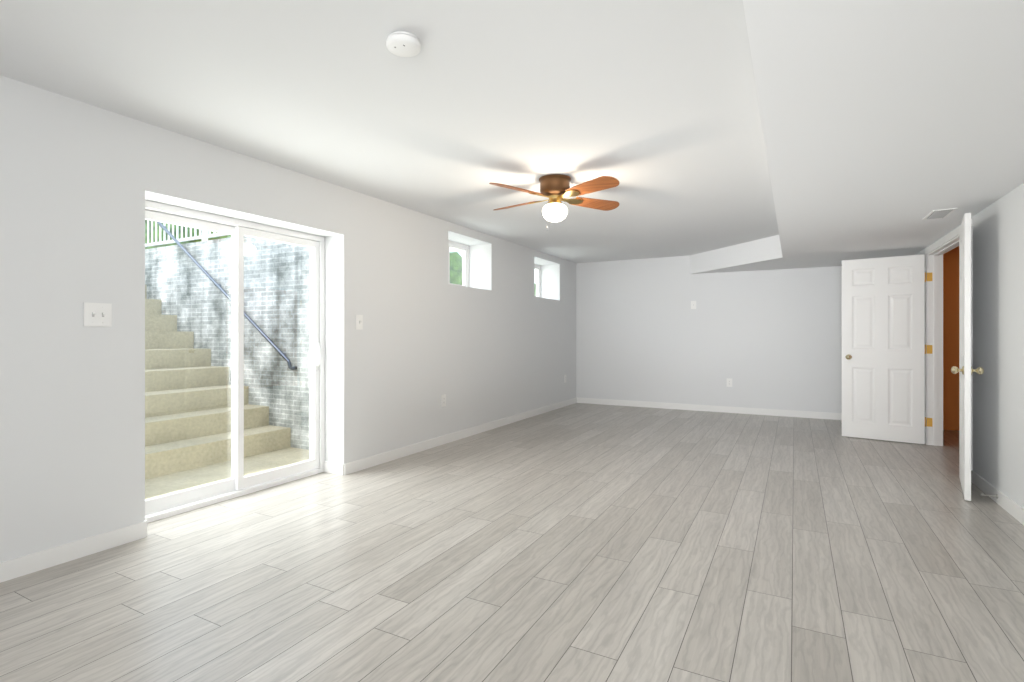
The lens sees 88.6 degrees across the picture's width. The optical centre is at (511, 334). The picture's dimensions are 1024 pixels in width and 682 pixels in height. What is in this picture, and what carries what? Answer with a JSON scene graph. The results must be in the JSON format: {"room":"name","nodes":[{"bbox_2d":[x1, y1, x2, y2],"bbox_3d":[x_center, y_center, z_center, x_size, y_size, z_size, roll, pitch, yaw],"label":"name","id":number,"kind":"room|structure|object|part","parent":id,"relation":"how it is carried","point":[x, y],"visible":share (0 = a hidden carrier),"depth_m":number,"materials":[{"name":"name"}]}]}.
{"room":"empty finished basement","nodes":[
{"label":"empty finished basement","id":0,"kind":"room"},
{"bbox_2d":[0,75,575,562],"bbox_3d":[-1.381,-0.080,4.923,0.420,2.520,10.000,0,0,28],"label":"wall","id":1,"kind":"structure","parent":0,"point":[80,183],"depth_m":3.08,"materials":[{"name":"white paint"}]},
{"bbox_2d":[0,520,146,582],"bbox_3d":[-2.811,1.134,1.812,0.013,0.092,2.866,0,0,28],"label":"baseboard","id":2,"kind":"structure","parent":1,"relation":"attached to","point":[36,561],"depth_m":2.74,"materials":[{"name":"white wood"}]},
{"bbox_2d":[83,302,111,326],"bbox_3d":[-2.246,-0.109,2.851,0.020,0.127,0.130,0,0,28],"label":"double light switch","id":3,"kind":"object","parent":1,"relation":"attached to","point":[97,314],"visible":1,"depth_m":2.85,"materials":[{"name":"white plastic"}]},
{"bbox_2d":[145,200,324,522],"bbox_3d":[-2.015,0.170,3.869,0.152,2.019,1.533,0,0,28],"label":"sliding glass door","id":4,"kind":"structure","parent":1,"relation":"in","point":[237,483],"depth_m":3.86,"materials":[{"name":"clear glass"}]},
{"bbox_2d":[356,315,362,329],"bbox_3d":[-1.323,-0.109,4.566,0.020,0.127,0.079,0,0,28],"label":"light switch","id":5,"kind":"object","parent":1,"relation":"attached to","point":[359,322],"visible":1,"depth_m":4.57,"materials":[{"name":"white plastic"}]},
{"bbox_2d":[340,398,575,474],"bbox_3d":[-0.146,1.134,6.760,0.013,0.092,5.353,0,0,28],"label":"baseboard","id":6,"kind":"structure","parent":1,"relation":"attached to","point":[351,467],"depth_m":5.56,"materials":[{"name":"white wood"}]},
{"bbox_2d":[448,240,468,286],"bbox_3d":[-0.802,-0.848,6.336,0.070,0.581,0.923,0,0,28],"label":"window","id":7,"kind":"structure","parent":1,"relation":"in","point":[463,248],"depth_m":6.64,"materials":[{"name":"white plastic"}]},
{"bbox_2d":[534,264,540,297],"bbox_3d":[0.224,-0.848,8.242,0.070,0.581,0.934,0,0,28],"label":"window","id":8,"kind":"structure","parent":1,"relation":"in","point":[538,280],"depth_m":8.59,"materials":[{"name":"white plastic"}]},
{"bbox_2d":[0,0,778,262],"bbox_3d":[0.697,-1.290,3.804,5.140,0.100,10.000,0,0,28],"label":"ceiling","id":9,"kind":"structure","parent":0,"point":[652,107],"depth_m":2.73,"materials":[{"name":"white paint"}]},
{"bbox_2d":[386,31,420,56],"bbox_3d":[-0.457,-1.220,2.211,0.143,0.040,0.143,0,0,28],"label":"smoke detector","id":10,"kind":"object","parent":9,"relation":"attached to","point":[403,44],"visible":1,"depth_m":2.18,"materials":[{"name":"white plastic"}]},
{"bbox_2d":[489,174,618,229],"bbox_3d":[0.337,-1.035,4.135,1.075,0.410,0.874,0,0,6],"label":"ceiling fan","id":11,"kind":"object","parent":9,"relation":"hanging from","point":[555,189],"visible":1,"depth_m":4.09,"materials":[{"name":"brown wood"}]},
{"bbox_3d":[0.341,-0.967,4.178,0.200,0.136,0.200,0,0,28],"label":"globe","id":12,"kind":"part","parent":11,"relation":"part of","materials":[{"name":"white glass"}]},
{"bbox_2d":[0,403,1023,681],"bbox_3d":[1.613,1.230,3.311,7.220,0.100,10.000,0,0,28],"label":"floor","id":13,"kind":"structure","parent":0,"point":[590,543],"depth_m":2.61,"materials":[{"name":"grey wood"}]},
{"bbox_2d":[576,256,841,412],"bbox_3d":[3.224,-0.080,8.054,4.720,2.520,0.120,0,0,28],"label":"wall","id":14,"kind":"structure","parent":0,"point":[761,339],"depth_m":8.09,"materials":[{"name":"white paint"}]},
{"bbox_2d":[691,301,695,308],"bbox_3d":[2.832,-0.465,8.191,0.079,0.127,0.008,0,0,28],"label":"light switch","id":15,"kind":"object","parent":14,"relation":"attached to","point":[693,304],"visible":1,"depth_m":8.19,"materials":[{"name":"white plastic"}]},
{"bbox_2d":[576,397,841,419],"bbox_3d":[3.148,1.134,8.020,4.582,0.092,0.013,0,0,28],"label":"baseboard","id":16,"kind":"structure","parent":14,"relation":"attached to","point":[757,411],"depth_m":8.02,"materials":[{"name":"white wood"}]},
{"bbox_2d":[727,378,731,386],"bbox_3d":[3.290,0.725,7.945,0.079,0.127,0.008,0,0,28],"label":"electrical outlet","id":17,"kind":"object","parent":14,"relation":"attached to","point":[729,382],"visible":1,"depth_m":7.94,"materials":[{"name":"white plastic"}]},
{"bbox_2d":[690,0,1023,273],"bbox_3d":[1.665,-1.095,3.283,2.700,0.290,9.760,0,0,28],"label":"ceiling","id":18,"kind":"structure","parent":0,"point":[888,126],"depth_m":2.34,"materials":[{"name":"white paint"}]},
{"bbox_2d":[922,208,957,219],"bbox_3d":[3.355,-0.945,4.122,0.150,0.010,0.360,0,0,28],"label":"ceiling vent","id":19,"kind":"object","parent":18,"relation":"in","point":[939,214],"visible":0.96,"depth_m":4.09,"materials":[{"name":"white metal"}]},
{"bbox_2d":[943,246,958,430],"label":"door","id":20,"kind":"structure","parent":0,"point":[950,336],"depth_m":6.50,"materials":[{"name":"orange wood"}]},
{"bbox_2d":[916,183,1023,508],"bbox_3d":[2.907,-0.080,2.614,0.120,2.520,9.760,0,0,28],"label":"wall","id":21,"kind":"structure","parent":0,"point":[998,341],"depth_m":3.65,"materials":[{"name":"white paint"}]},
{"bbox_2d":[842,254,924,443],"bbox_3d":[4.123,0.156,5.857,0.755,2.030,0.179,0,0,38],"label":"door","id":22,"kind":"structure","parent":21,"relation":"in","point":[883,348],"depth_m":5.83,"materials":[{"name":"white wood"}]},
{"bbox_3d":[3.880,0.256,6.046,0.062,0.062,0.179,0,0,38],"label":"knob","id":23,"kind":"part","parent":22,"relation":"part of","materials":[{"name":"gold metal"}]},
{"bbox_2d":[926,272,931,426],"bbox_3d":[4.106,0.159,4.950,0.050,1.647,1.516,0,0,28],"label":"hinges","id":24,"kind":"object","parent":21,"relation":"attached to","point":[928,351],"depth_m":5.61,"materials":[{"name":"gold metal"}]},
{"bbox_2d":[925,219,972,469],"bbox_3d":[4.147,0.124,4.928,0.139,2.112,1.674,0,0,28],"label":"door frame","id":25,"kind":"structure","parent":21,"relation":"attached to","point":[936,251],"depth_m":5.58,"materials":[{"name":"white wood"}]},
{"bbox_2d":[951,213,983,500],"bbox_3d":[3.455,0.156,4.006,0.179,2.030,0.755,0,0,38],"label":"door","id":26,"kind":"structure","parent":21,"relation":"in","point":[965,370],"depth_m":3.72,"materials":[{"name":"white wood"}]},
{"bbox_3d":[3.264,0.256,3.764,0.179,0.062,0.062,0,0,38],"label":"knob","id":27,"kind":"part","parent":26,"relation":"part of","materials":[{"name":"gold metal"}]},
{"bbox_2d":[971,470,1023,524],"bbox_3d":[2.112,1.134,1.279,0.013,0.092,6.655,0,0,28],"label":"baseboard","id":28,"kind":"structure","parent":21,"relation":"attached to","point":[1005,502],"depth_m":3.63,"materials":[{"name":"white wood"}]},
{"bbox_2d":[981,493,997,498],"bbox_3d":[3.347,1.128,3.683,0.090,0.030,0.030,0,0,28],"label":"door stop","id":29,"kind":"object","parent":28,"relation":"attached to","point":[983,494],"visible":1,"depth_m":3.67,"materials":[{"name":"grey metal"}]},
{"bbox_3d":[-18.365,-0.455,15.567,39.580,1.270,70.000,0,0,28],"label":"ground","id":30,"kind":"structure","parent":0,"visible":0},
{"bbox_2d":[145,221,194,248],"bbox_3d":[-5.878,-1.274,9.476,2.002,1.912,1.869,0,0,28],"label":"bush","id":31,"kind":"object","parent":30,"relation":"on","point":[179,234],"depth_m":8.72,"materials":[{"name":"green plant"}]},
{"bbox_2d":[195,229,230,241],"bbox_3d":[-4.473,-1.340,9.827,2.945,2.757,2.768,0,0,28],"label":"bush","id":32,"kind":"object","parent":30,"relation":"on","point":[197,233],"depth_m":8.58,"materials":[{"name":"green plant"}]},
{"bbox_2d":[145,285,308,499],"bbox_3d":[-5.812,0.245,6.185,8.580,2.670,2.380,0,0,28],"label":"stair","id":33,"kind":"structure","parent":30,"relation":"on","point":[196,405],"depth_m":5.36,"materials":[{"name":"concrete"}]},
{"bbox_2d":[145,236,308,449],"bbox_3d":[-5.812,0.215,6.185,8.580,2.730,2.880,0,0,28],"label":"wall","id":34,"kind":"structure","parent":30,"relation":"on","point":[223,298],"depth_m":5.97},
{"bbox_2d":[145,220,229,246],"bbox_3d":[-5.163,-1.665,5.861,7.030,1.030,2.625,0,0,28],"label":"fence rail","id":35,"kind":"object","parent":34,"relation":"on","point":[203,237],"depth_m":6.91,"materials":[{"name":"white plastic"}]},
{"bbox_2d":[156,221,296,369],"bbox_3d":[-3.532,-0.614,6.255,2.729,1.984,0.093,0,0,28],"label":"handrail","id":36,"kind":"object","parent":34,"relation":"attached to","point":[251,321],"depth_m":6.11,"materials":[{"name":"silver metal"}]},
{"bbox_2d":[450,252,461,284],"bbox_3d":[-1.071,-0.652,8.758,1.679,1.544,1.630,0,0,28],"label":"bush","id":37,"kind":"object","parent":30,"relation":"on","point":[453,272],"depth_m":8.16,"materials":[{"name":"green plant"}]}
]}

